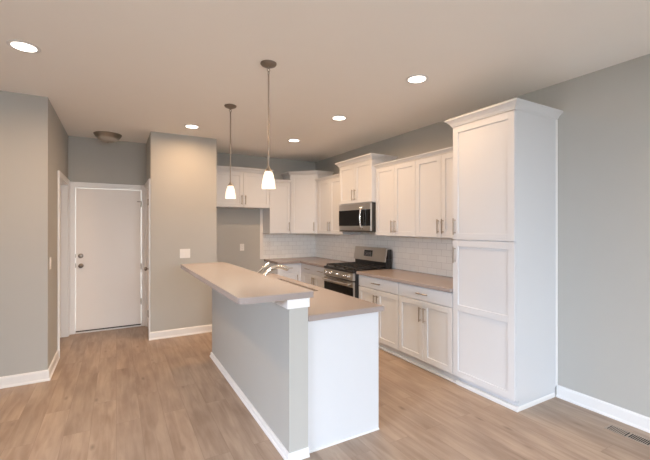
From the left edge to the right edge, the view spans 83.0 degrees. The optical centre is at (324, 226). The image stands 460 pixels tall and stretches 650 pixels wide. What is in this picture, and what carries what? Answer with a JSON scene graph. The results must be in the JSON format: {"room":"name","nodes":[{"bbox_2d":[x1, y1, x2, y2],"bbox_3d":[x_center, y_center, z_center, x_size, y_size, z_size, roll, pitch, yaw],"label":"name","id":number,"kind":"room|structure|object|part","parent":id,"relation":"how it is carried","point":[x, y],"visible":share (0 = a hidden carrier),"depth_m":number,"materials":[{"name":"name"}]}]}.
{"room":"kitchen","nodes":[
{"label":"kitchen","id":0,"kind":"room"},
{"bbox_2d":[0,91,49,376],"bbox_3d":[-4.093,0.118,2.868,3.117,2.764,0.120,0,0,-30],"label":"wall","id":1,"kind":"structure","parent":0,"point":[24,118],"depth_m":3.50,"materials":[{"name":"grey paint"}]},
{"bbox_2d":[0,350,59,388],"bbox_3d":[-4.215,1.448,3.104,3.139,0.104,0.695,0,0,-30],"label":"baseboard","id":2,"kind":"structure","parent":1,"relation":"attached to","point":[44,375],"depth_m":3.51,"materials":[{"name":"white paint"}]},
{"bbox_2d":[50,102,67,363],"bbox_3d":[-3.249,0.119,4.417,0.120,2.764,1.740,0,0,-30],"label":"wall","id":3,"kind":"structure","parent":0,"point":[58,135],"depth_m":3.98,"materials":[{"name":"grey paint"}]},
{"bbox_2d":[60,185,60,336],"bbox_3d":[-3.345,0.465,4.595,0.114,2.049,0.867,0,0,-30],"label":"door","id":4,"kind":"structure","parent":3,"relation":"in","point":[60,185],"depth_m":4.95,"materials":[{"name":"white paint"}]},
{"bbox_2d":[57,170,69,356],"bbox_3d":[-3.337,0.431,4.599,0.137,2.141,1.027,0,0,-30],"label":"trim","id":5,"kind":"structure","parent":3,"relation":"attached to","point":[63,180],"depth_m":4.98,"materials":[{"name":"white paint"}]},
{"bbox_2d":[68,136,145,184],"bbox_3d":[-3.125,0.120,5.420,1.087,2.764,0.120,0,0,-30],"label":"wall","id":6,"kind":"structure","parent":0,"point":[93,160],"depth_m":5.32,"materials":[{"name":"grey paint"}]},
{"bbox_2d":[70,182,144,334],"bbox_3d":[-3.163,0.438,5.382,0.952,2.128,0.137,0,0,-30],"label":"trim","id":7,"kind":"structure","parent":6,"relation":"attached to","point":[73,185],"depth_m":5.16,"materials":[{"name":"white paint"}]},
{"bbox_2d":[75,188,140,333],"bbox_3d":[-3.146,0.479,5.366,0.830,2.046,0.172,0,0,-30],"label":"door","id":8,"kind":"structure","parent":6,"relation":"in","point":[108,221],"depth_m":5.34,"materials":[{"name":"white paint"}]},
{"bbox_2d":[146,131,216,331],"bbox_3d":[-2.175,0.120,5.497,0.860,2.764,0.968,0,0,-30],"label":"wall partition","id":9,"kind":"structure","parent":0,"point":[181,169],"depth_m":5.05,"materials":[{"name":"grey paint"}]},
{"bbox_2d":[144,188,148,328],"bbox_3d":[-2.526,0.465,5.224,0.109,2.049,0.642,0,0,-30],"label":"door","id":10,"kind":"structure","parent":9,"relation":"in","point":[147,267],"depth_m":5.32,"materials":[{"name":"white paint"}]},
{"bbox_2d":[145,178,150,332],"bbox_3d":[-2.480,0.431,5.245,0.127,2.141,0.794,0,0,-30],"label":"trim","id":11,"kind":"structure","parent":9,"relation":"attached to","point":[148,183],"depth_m":5.51,"materials":[{"name":"white paint"}]},
{"bbox_2d":[149,324,211,340],"bbox_3d":[-1.778,1.450,5.736,0.718,0.104,2.030,0,0,16],"label":"baseboard","id":12,"kind":"structure","parent":9,"relation":"attached to","point":[171,333],"depth_m":5.03,"materials":[{"name":"white paint"}]},
{"bbox_2d":[180,249,189,257],"bbox_3d":[-1.933,0.372,5.072,0.135,0.125,0.009,0,0,-30],"label":"light switch","id":13,"kind":"object","parent":9,"relation":"attached to","point":[184,253],"visible":1,"depth_m":5.07,"materials":[{"name":"white plastic"}]},
{"bbox_2d":[210,288,309,459],"bbox_3d":[-0.719,0.982,3.317,0.160,1.037,2.232,0,0,-30],"label":"wall","id":14,"kind":"structure","parent":0,"point":[261,349],"depth_m":2.63,"materials":[{"name":"grey paint"}]},
{"bbox_2d":[181,262,313,304],"bbox_3d":[-0.854,0.442,3.275,0.501,0.040,2.300,0,0,-30],"label":"bar","id":15,"kind":"object","parent":14,"relation":"on","point":[242,286],"visible":1,"depth_m":2.67,"materials":[{"name":"beige stone"}]},
{"bbox_3d":[-0.717,1.473,3.318,0.156,0.054,2.224,0,0,-30],"label":"baseboard","id":16,"kind":"part","parent":14,"relation":"part of","materials":[{"name":"white paint"}]},
{"bbox_3d":[-0.719,0.493,3.318,0.160,0.059,2.232,0,0,-30],"label":"cap trim","id":17,"kind":"part","parent":14,"relation":"part of","materials":[{"name":"white paint"}]},
{"bbox_2d":[217,153,315,273],"bbox_3d":[-1.190,0.121,6.682,2.245,2.764,0.120,0,0,-30],"label":"wall","id":18,"kind":"structure","parent":0,"point":[235,226],"depth_m":6.48,"materials":[{"name":"grey paint"}]},
{"bbox_2d":[217,165,273,208],"bbox_3d":[-1.462,-0.647,6.227,1.100,0.658,0.399,0,0,-30],"label":"upper cabinet","id":19,"kind":"object","parent":18,"relation":"attached to","point":[247,182],"visible":0.81,"depth_m":6.11,"materials":[{"name":"white paint"}]},
{"bbox_3d":[-1.574,-0.613,6.005,0.482,0.575,0.020,0,0,-30],"label":"door","id":20,"kind":"part","parent":19,"relation":"part of","materials":[{"name":"white paint"}]},
{"bbox_3d":[-1.455,-0.941,6.215,1.100,0.070,0.371,0,0,-30],"label":"crown molding","id":21,"kind":"part","parent":19,"relation":"part of","materials":[{"name":"white paint"}]},
{"bbox_3d":[-1.162,-0.613,6.239,0.460,0.575,0.020,0,0,-30],"label":"door","id":22,"kind":"part","parent":19,"relation":"part of","materials":[{"name":"white paint"}]},
{"bbox_2d":[263,179,290,233],"bbox_3d":[-0.861,-0.348,6.577,0.393,0.948,0.383,0,0,-30],"label":"upper cabinet","id":23,"kind":"object","parent":18,"relation":"attached to","point":[276,218],"visible":0.82,"depth_m":6.45,"materials":[{"name":"white paint"}]},
{"bbox_3d":[-0.791,-0.328,6.449,0.386,0.891,0.020,0,0,-30],"label":"door","id":24,"kind":"part","parent":23,"relation":"part of","materials":[{"name":"white paint"}]},
{"bbox_3d":[-0.775,-0.799,6.426,0.393,0.046,0.036,0,0,-30],"label":"crown molding","id":25,"kind":"part","parent":23,"relation":"part of","materials":[{"name":"white paint"}]},
{"bbox_2d":[0,0,649,161],"bbox_3d":[-0.886,-1.315,1.245,7.329,0.100,9.878,0,0,-30],"label":"ceiling","id":26,"kind":"structure","parent":0,"point":[132,69],"depth_m":2.79,"materials":[{"name":"paint"}]},
{"bbox_2d":[6,40,40,52],"bbox_3d":[-2.109,-1.260,2.574,0.192,0.007,0.192,0,0,-30],"label":"recessed light","id":27,"kind":"object","parent":26,"relation":"in","point":[19,45],"visible":1,"depth_m":2.56,"materials":[{"name":"white paint"}]},
{"bbox_2d":[93,131,121,142],"bbox_3d":[-2.969,-1.203,5.019,0.340,0.119,0.340,0,0,-30],"label":"flush ceiling light","id":28,"kind":"object","parent":26,"relation":"attached to","point":[105,136],"visible":1,"depth_m":4.92,"materials":[{"name":"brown metal"}]},
{"bbox_2d":[184,124,199,128],"bbox_3d":[-1.674,-1.258,4.619,0.192,0.007,0.192,0,0,-30],"label":"recessed light","id":29,"kind":"object","parent":26,"relation":"in","point":[191,126],"visible":1,"depth_m":4.61,"materials":[{"name":"white paint"}]},
{"bbox_2d":[224,104,236,198],"bbox_3d":[-0.988,-0.780,3.837,0.126,0.967,0.126,0,0,-30],"label":"pendant light","id":30,"kind":"object","parent":26,"relation":"hanging from","point":[230,192],"visible":1,"depth_m":3.81,"materials":[{"name":"white glass"}]},
{"bbox_3d":[-0.988,-0.814,3.837,0.013,0.722,0.013,0,0,-30],"label":"rod","id":31,"kind":"part","parent":30,"relation":"part of","materials":[{"name":"silver metal"}]},
{"bbox_3d":[-0.988,-0.362,3.837,0.106,0.131,0.106,0,0,-30],"label":"lamp shade","id":32,"kind":"part","parent":30,"relation":"part of","materials":[{"name":"white glass"}]},
{"bbox_2d":[260,60,276,188],"bbox_3d":[-0.437,-0.780,2.843,0.126,0.967,0.126,0,0,-30],"label":"pendant light","id":33,"kind":"object","parent":26,"relation":"hanging from","point":[268,182],"visible":1,"depth_m":2.82,"materials":[{"name":"white glass"}]},
{"bbox_3d":[-0.437,-0.815,2.843,0.013,0.722,0.013,0,0,-30],"label":"rod","id":34,"kind":"part","parent":33,"relation":"part of","materials":[{"name":"silver metal"}]},
{"bbox_3d":[-0.437,-0.362,2.842,0.106,0.131,0.106,0,0,-30],"label":"lamp shade","id":35,"kind":"part","parent":33,"relation":"part of","materials":[{"name":"white glass"}]},
{"bbox_2d":[287,139,300,141],"bbox_3d":[-0.453,-1.258,5.362,0.192,0.007,0.192,0,0,-30],"label":"recessed light","id":36,"kind":"object","parent":26,"relation":"in","point":[289,140],"visible":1,"depth_m":5.36,"materials":[{"name":"white paint"}]},
{"bbox_2d":[331,115,346,120],"bbox_3d":[0.164,-1.258,4.257,0.192,0.007,0.192,0,0,-30],"label":"recessed light","id":37,"kind":"object","parent":26,"relation":"in","point":[337,117],"visible":1,"depth_m":4.23,"materials":[{"name":"white paint"}]},
{"bbox_2d":[406,74,428,83],"bbox_3d":[0.787,-1.259,3.139,0.192,0.007,0.192,0,0,-30],"label":"recessed light","id":38,"kind":"object","parent":26,"relation":"in","point":[419,78],"visible":1,"depth_m":3.13,"materials":[{"name":"white paint"}]},
{"bbox_2d":[0,326,649,459],"bbox_3d":[-0.886,1.549,1.243,7.329,0.100,9.878,0,0,-30],"label":"floor","id":39,"kind":"structure","parent":0,"point":[115,394],"depth_m":2.87,"materials":[{"name":"brown wood"}]},
{"bbox_2d":[265,261,300,280],"bbox_3d":[-0.479,1.065,6.642,1.039,0.875,0.646,0,0,-30],"label":"base cabinet","id":40,"kind":"object","parent":39,"relation":"on","point":[294,272],"visible":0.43,"depth_m":6.28,"materials":[{"name":"white paint"}]},
{"bbox_3d":[-0.625,0.704,6.240,0.382,0.137,0.020,0,0,-30],"label":"drawer","id":41,"kind":"part","parent":40,"relation":"part of","materials":[{"name":"white paint"}]},
{"bbox_3d":[-0.625,1.092,6.240,0.382,0.621,0.020,0,0,-30],"label":"door","id":42,"kind":"part","parent":40,"relation":"part of","materials":[{"name":"white paint"}]},
{"bbox_2d":[264,257,346,267],"bbox_3d":[-0.261,0.607,6.245,1.060,0.038,1.556,0,0,-30],"label":"countertop","id":43,"kind":"structure","parent":40,"relation":"on","point":[314,261],"depth_m":6.30,"materials":[{"name":"beige stone"}]},
{"bbox_2d":[301,263,325,287],"bbox_3d":[0.068,1.065,6.080,0.646,0.875,0.943,0,0,-30],"label":"base cabinet","id":44,"kind":"object","parent":39,"relation":"on","point":[313,275],"visible":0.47,"depth_m":5.95,"materials":[{"name":"white paint"}]},
{"bbox_3d":[-0.273,0.704,6.119,0.020,0.137,0.439,0,0,-30],"label":"drawer","id":45,"kind":"part","parent":44,"relation":"part of","materials":[{"name":"white paint"}]},
{"bbox_3d":[-0.273,1.092,6.118,0.020,0.621,0.439,0,0,-30],"label":"door","id":46,"kind":"part","parent":44,"relation":"part of","materials":[{"name":"white paint"}]},
{"bbox_3d":[-0.052,1.092,5.731,0.020,0.621,0.447,0,0,-30],"label":"door","id":47,"kind":"part","parent":44,"relation":"part of","materials":[{"name":"white paint"}]},
{"bbox_3d":[-0.052,0.704,5.731,0.020,0.137,0.447,0,0,-30],"label":"drawer","id":48,"kind":"part","parent":44,"relation":"part of","materials":[{"name":"white paint"}]},
{"bbox_2d":[308,312,378,452],"bbox_3d":[-0.377,1.063,3.519,0.630,0.875,2.168,0,0,-30],"label":"base cabinet","id":49,"kind":"object","parent":39,"relation":"on","point":[343,352],"visible":0.36,"depth_m":2.56,"materials":[{"name":"white paint"}]},
{"bbox_2d":[267,273,383,321],"bbox_3d":[-0.378,0.606,3.515,0.627,0.038,2.203,0,0,-30],"label":"countertop","id":50,"kind":"structure","parent":49,"relation":"on","point":[325,303],"depth_m":2.76,"materials":[{"name":"beige stone"}]},
{"bbox_2d":[257,263,288,275],"bbox_3d":[-0.512,0.467,3.531,0.310,0.238,0.167,0,0,-30],"label":"faucet","id":51,"kind":"object","parent":50,"relation":"on","point":[283,267],"visible":0.44,"depth_m":3.50,"materials":[{"name":"silver metal"}]},
{"bbox_3d":[-0.604,0.467,3.541,0.143,0.238,0.043,0,0,-21],"label":"lever handle","id":52,"kind":"part","parent":51,"relation":"part of","materials":[{"name":"silver metal"}]},
{"bbox_3d":[-0.506,0.439,3.473,0.234,0.145,0.038,0,0,-30],"label":"spout","id":53,"kind":"part","parent":51,"relation":"part of","materials":[{"name":"silver metal"}]},
{"bbox_3d":[0.141,1.494,2.570,0.594,0.012,0.008,0,0,-30],"label":"shoe molding","id":54,"kind":"part","parent":49,"relation":"part of","materials":[{"name":"white paint"}]},
{"bbox_2d":[322,246,391,297],"bbox_3d":[0.443,0.902,5.298,0.746,1.200,0.774,0,0,-30],"label":"gas range","id":55,"kind":"object","parent":39,"relation":"on","point":[342,278],"visible":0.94,"depth_m":5.16,"materials":[{"name":"silver metal"}]},
{"bbox_3d":[0.149,0.769,5.131,0.070,0.033,0.698,0,0,-30],"label":"handle","id":56,"kind":"part","parent":55,"relation":"part of","materials":[{"name":"metal"}]},
{"bbox_3d":[0.192,1.013,5.155,0.030,0.558,0.770,0,0,-30],"label":"oven door","id":57,"kind":"part","parent":55,"relation":"part of","materials":[{"name":"metal"}]},
{"bbox_3d":[0.201,0.667,5.160,0.070,0.099,0.772,0,0,-30],"label":"control panel","id":58,"kind":"part","parent":55,"relation":"part of","materials":[{"name":"metal"}]},
{"bbox_2d":[324,265,385,273],"bbox_3d":[0.418,0.598,5.284,0.561,0.037,0.772,0,0,-30],"label":"cooktop","id":59,"kind":"object","parent":55,"relation":"in","point":[342,269],"depth_m":5.08,"materials":[{"name":"black metal"}]},
{"bbox_3d":[0.702,0.532,5.446,0.092,0.130,0.774,0,0,-30],"label":"panel","id":60,"kind":"part","parent":55,"relation":"part of","materials":[{"name":"black metal"}]},
{"bbox_2d":[359,275,402,357],"bbox_3d":[0.885,1.064,4.642,0.646,0.875,0.784,0,0,-30],"label":"base cabinet","id":61,"kind":"object","parent":39,"relation":"on","point":[385,293],"visible":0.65,"depth_m":4.37,"materials":[{"name":"white paint"}]},
{"bbox_3d":[0.548,1.091,4.675,0.020,0.621,0.388,0,0,-30],"label":"door","id":62,"kind":"part","parent":61,"relation":"part of","materials":[{"name":"white paint"}]},
{"bbox_3d":[0.644,0.703,4.505,0.020,0.137,0.778,0,0,-30],"label":"drawer","id":63,"kind":"part","parent":61,"relation":"part of","materials":[{"name":"white paint"}]},
{"bbox_3d":[0.741,1.091,4.335,0.020,0.621,0.388,0,0,-30],"label":"door","id":64,"kind":"part","parent":61,"relation":"part of","materials":[{"name":"white paint"}]},
{"bbox_3d":[0.685,1.493,4.528,0.036,0.017,0.784,0,0,-30],"label":"shoe molding","id":65,"kind":"part","parent":61,"relation":"part of","materials":[{"name":"white paint"}]},
{"bbox_2d":[356,269,452,291],"bbox_3d":[1.077,0.606,4.308,0.647,0.038,1.559,0,0,-30],"label":"countertop","id":66,"kind":"structure","parent":61,"relation":"on","point":[431,281],"depth_m":4.23,"materials":[{"name":"beige stone"}]},
{"bbox_2d":[399,283,457,382],"bbox_3d":[1.270,1.063,3.964,0.646,0.875,0.772,0,0,-30],"label":"base cabinet","id":67,"kind":"object","parent":39,"relation":"on","point":[425,314],"visible":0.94,"depth_m":3.77,"materials":[{"name":"white paint"}]},
{"bbox_3d":[0.934,1.091,3.994,0.020,0.621,0.382,0,0,-30],"label":"door","id":68,"kind":"part","parent":67,"relation":"part of","materials":[{"name":"white paint"}]},
{"bbox_3d":[1.021,0.917,3.786,0.036,0.155,0.012,0,0,-30],"label":"handle","id":69,"kind":"part","parent":67,"relation":"part of","materials":[{"name":"silver metal"}]},
{"bbox_3d":[1.029,0.703,3.827,0.020,0.137,0.766,0,0,-30],"label":"drawer","id":70,"kind":"part","parent":67,"relation":"part of","materials":[{"name":"white paint"}]},
{"bbox_3d":[1.070,1.492,3.850,0.036,0.017,0.772,0,0,-30],"label":"shoe molding","id":71,"kind":"part","parent":67,"relation":"part of","materials":[{"name":"white paint"}]},
{"bbox_3d":[1.124,1.091,3.660,0.020,0.621,0.382,0,0,-30],"label":"door","id":72,"kind":"part","parent":67,"relation":"part of","materials":[{"name":"white paint"}]},
{"bbox_2d":[445,98,562,411],"bbox_3d":[1.610,0.245,3.352,0.663,2.510,0.727,0,0,-30],"label":"pantry cabinet","id":73,"kind":"object","parent":39,"relation":"on","point":[505,218],"visible":1,"depth_m":3.13,"materials":[{"name":"white paint"}]},
{"bbox_3d":[1.212,0.264,3.449,0.036,0.155,0.012,0,0,-30],"label":"handle","id":74,"kind":"part","parent":73,"relation":"part of","materials":[{"name":"silver metal"}]},
{"bbox_3d":[1.212,-0.001,3.449,0.036,0.155,0.012,0,0,-30],"label":"handle","id":75,"kind":"part","parent":73,"relation":"part of","materials":[{"name":"silver metal"}]},
{"bbox_3d":[1.375,0.766,3.219,0.020,1.276,0.620,0,0,-30],"label":"door","id":76,"kind":"part","parent":73,"relation":"part of","materials":[{"name":"white paint"}]},
{"bbox_3d":[1.375,-0.408,3.219,0.020,1.057,0.620,0,0,-30],"label":"door","id":77,"kind":"part","parent":73,"relation":"part of","materials":[{"name":"white paint"}]},
{"bbox_3d":[1.610,-0.975,3.353,0.663,0.070,0.727,0,0,-30],"label":"crown molding","id":78,"kind":"part","parent":73,"relation":"part of","materials":[{"name":"white paint"}]},
{"bbox_3d":[1.639,1.483,3.369,0.549,0.034,0.619,0,0,-30],"label":"molding","id":79,"kind":"part","parent":73,"relation":"part of","materials":[{"name":"white paint"}]},
{"bbox_3d":[2.044,0.226,3.236,0.023,2.336,0.008,0,0,-30],"label":"scribe molding","id":80,"kind":"part","parent":73,"relation":"part of","materials":[{"name":"white paint"}]},
{"bbox_2d":[604,424,649,446],"bbox_3d":[2.185,1.497,2.638,0.104,0.005,0.270,0,0,-30],"label":"floor vent","id":81,"kind":"object","parent":39,"relation":"in","point":[615,429],"visible":1,"depth_m":2.64,"materials":[{"name":"brown metal"}]},
{"bbox_2d":[316,54,649,417],"bbox_3d":[2.219,0.118,3.077,0.120,2.764,9.758,0,0,-30],"label":"wall","id":82,"kind":"structure","parent":0,"point":[604,122],"depth_m":2.95,"materials":[{"name":"grey paint"}]},
{"bbox_2d":[281,170,333,233],"bbox_3d":[-0.324,-0.425,6.678,0.740,1.101,0.740,0,0,-30],"label":"upper cabinet","id":83,"kind":"object","parent":82,"relation":"attached to","point":[303,185],"visible":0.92,"depth_m":6.48,"materials":[{"name":"white paint"}]},
{"bbox_3d":[-0.378,-0.392,6.481,0.460,1.023,0.020,0,0,15],"label":"door","id":84,"kind":"part","parent":83,"relation":"part of","materials":[{"name":"white paint"}]},
{"bbox_3d":[-0.356,-0.940,6.564,1.007,0.070,0.272,0,0,15],"label":"crown molding","id":85,"kind":"part","parent":83,"relation":"part of","materials":[{"name":"white paint"}]},
{"bbox_2d":[315,173,360,234],"bbox_3d":[0.200,-0.349,6.115,0.383,0.948,0.854,0,0,-30],"label":"upper cabinet","id":86,"kind":"object","parent":82,"relation":"attached to","point":[328,190],"visible":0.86,"depth_m":6.02,"materials":[{"name":"white paint"}]},
{"bbox_3d":[-0.013,-0.328,6.194,0.020,0.891,0.404,0,0,-30],"label":"door","id":87,"kind":"part","parent":86,"relation":"part of","materials":[{"name":"white paint"}]},
{"bbox_3d":[0.049,-0.800,6.030,0.036,0.046,0.854,0,0,-30],"label":"crown molding","id":88,"kind":"part","parent":86,"relation":"part of","materials":[{"name":"white paint"}]},
{"bbox_3d":[0.186,-0.328,5.845,0.020,0.891,0.394,0,0,-30],"label":"door","id":89,"kind":"part","parent":86,"relation":"part of","materials":[{"name":"white paint"}]},
{"bbox_2d":[260,209,453,276],"bbox_3d":[0.285,0.137,5.206,1.138,0.902,3.904,0,0,-30],"label":"backsplash","id":90,"kind":"structure","parent":82,"relation":"attached to","point":[416,254],"depth_m":5.75,"materials":[{"name":"white tile"}]},
{"bbox_2d":[335,153,397,204],"bbox_3d":[0.579,-0.652,5.368,0.461,0.644,0.922,0,0,-30],"label":"upper cabinet","id":91,"kind":"object","parent":82,"relation":"attached to","point":[358,180],"visible":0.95,"depth_m":5.17,"materials":[{"name":"white paint"}]},
{"bbox_3d":[0.332,-0.619,5.463,0.020,0.563,0.406,0,0,-30],"label":"door","id":92,"kind":"part","parent":91,"relation":"part of","materials":[{"name":"white paint"}]},
{"bbox_2d":[339,202,375,231],"bbox_3d":[0.571,-0.126,5.363,0.482,0.402,0.814,0,0,-30],"label":"microwave","id":93,"kind":"object","parent":91,"relation":"attached to","point":[361,217],"visible":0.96,"depth_m":5.17,"materials":[{"name":"silver metal"}]},
{"bbox_3d":[0.374,-0.124,5.346,0.006,0.227,0.641,0,0,-30],"label":"door glass","id":94,"kind":"part","parent":93,"relation":"part of","materials":[{"name":"black glass"}]},
{"bbox_3d":[0.499,-0.125,5.072,0.069,0.329,0.025,0,0,-30],"label":"handle","id":95,"kind":"part","parent":93,"relation":"part of","materials":[{"name":"silver metal"}]},
{"bbox_3d":[0.572,-0.124,4.997,0.006,0.227,0.153,0,0,-30],"label":"control panel","id":96,"kind":"part","parent":93,"relation":"part of","materials":[{"name":"black glass"}]},
{"bbox_3d":[0.534,-0.619,5.107,0.020,0.563,0.406,0,0,-30],"label":"door","id":97,"kind":"part","parent":91,"relation":"part of","materials":[{"name":"white paint"}]},
{"bbox_3d":[0.579,-0.939,5.369,0.461,0.070,0.922,0,0,-30],"label":"crown molding","id":98,"kind":"part","parent":91,"relation":"part of","materials":[{"name":"white paint"}]},
{"bbox_2d":[373,156,415,236],"bbox_3d":[1.005,-0.350,4.697,0.383,0.948,0.762,0,0,-30],"label":"upper cabinet","id":99,"kind":"object","parent":82,"relation":"attached to","point":[395,184],"visible":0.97,"depth_m":4.58,"materials":[{"name":"white paint"}]},
{"bbox_3d":[0.785,-0.329,4.791,0.020,0.891,0.378,0,0,-30],"label":"door","id":100,"kind":"part","parent":99,"relation":"part of","materials":[{"name":"white paint"}]},
{"bbox_3d":[0.855,-0.801,4.612,0.036,0.046,0.762,0,0,-30],"label":"crown molding","id":101,"kind":"part","parent":99,"relation":"part of","materials":[{"name":"white paint"}]},
{"bbox_3d":[0.973,-0.329,4.460,0.020,0.891,0.378,0,0,-30],"label":"door","id":102,"kind":"part","parent":99,"relation":"part of","materials":[{"name":"white paint"}]},
{"bbox_2d":[413,146,452,237],"bbox_3d":[1.385,-0.350,4.029,0.383,0.948,0.772,0,0,-30],"label":"upper cabinet","id":103,"kind":"object","parent":82,"relation":"attached to","point":[434,175],"visible":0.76,"depth_m":4.04,"materials":[{"name":"white paint"}]},
{"bbox_3d":[1.163,-0.329,4.125,0.020,0.891,0.383,0,0,-30],"label":"door","id":104,"kind":"part","parent":103,"relation":"part of","materials":[{"name":"white paint"}]},
{"bbox_3d":[1.234,-0.801,3.944,0.036,0.046,0.772,0,0,-30],"label":"crown molding","id":105,"kind":"part","parent":103,"relation":"part of","materials":[{"name":"white paint"}]},
{"bbox_3d":[1.354,-0.329,3.790,0.020,0.891,0.383,0,0,-30],"label":"door","id":106,"kind":"part","parent":103,"relation":"part of","materials":[{"name":"white paint"}]},
{"bbox_2d":[556,385,649,432],"bbox_3d":[3.306,1.447,1.018,0.022,0.104,5.106,0,0,-30],"label":"baseboard","id":107,"kind":"structure","parent":82,"relation":"attached to","point":[636,420],"depth_m":2.91,"materials":[{"name":"white paint"}]}
]}

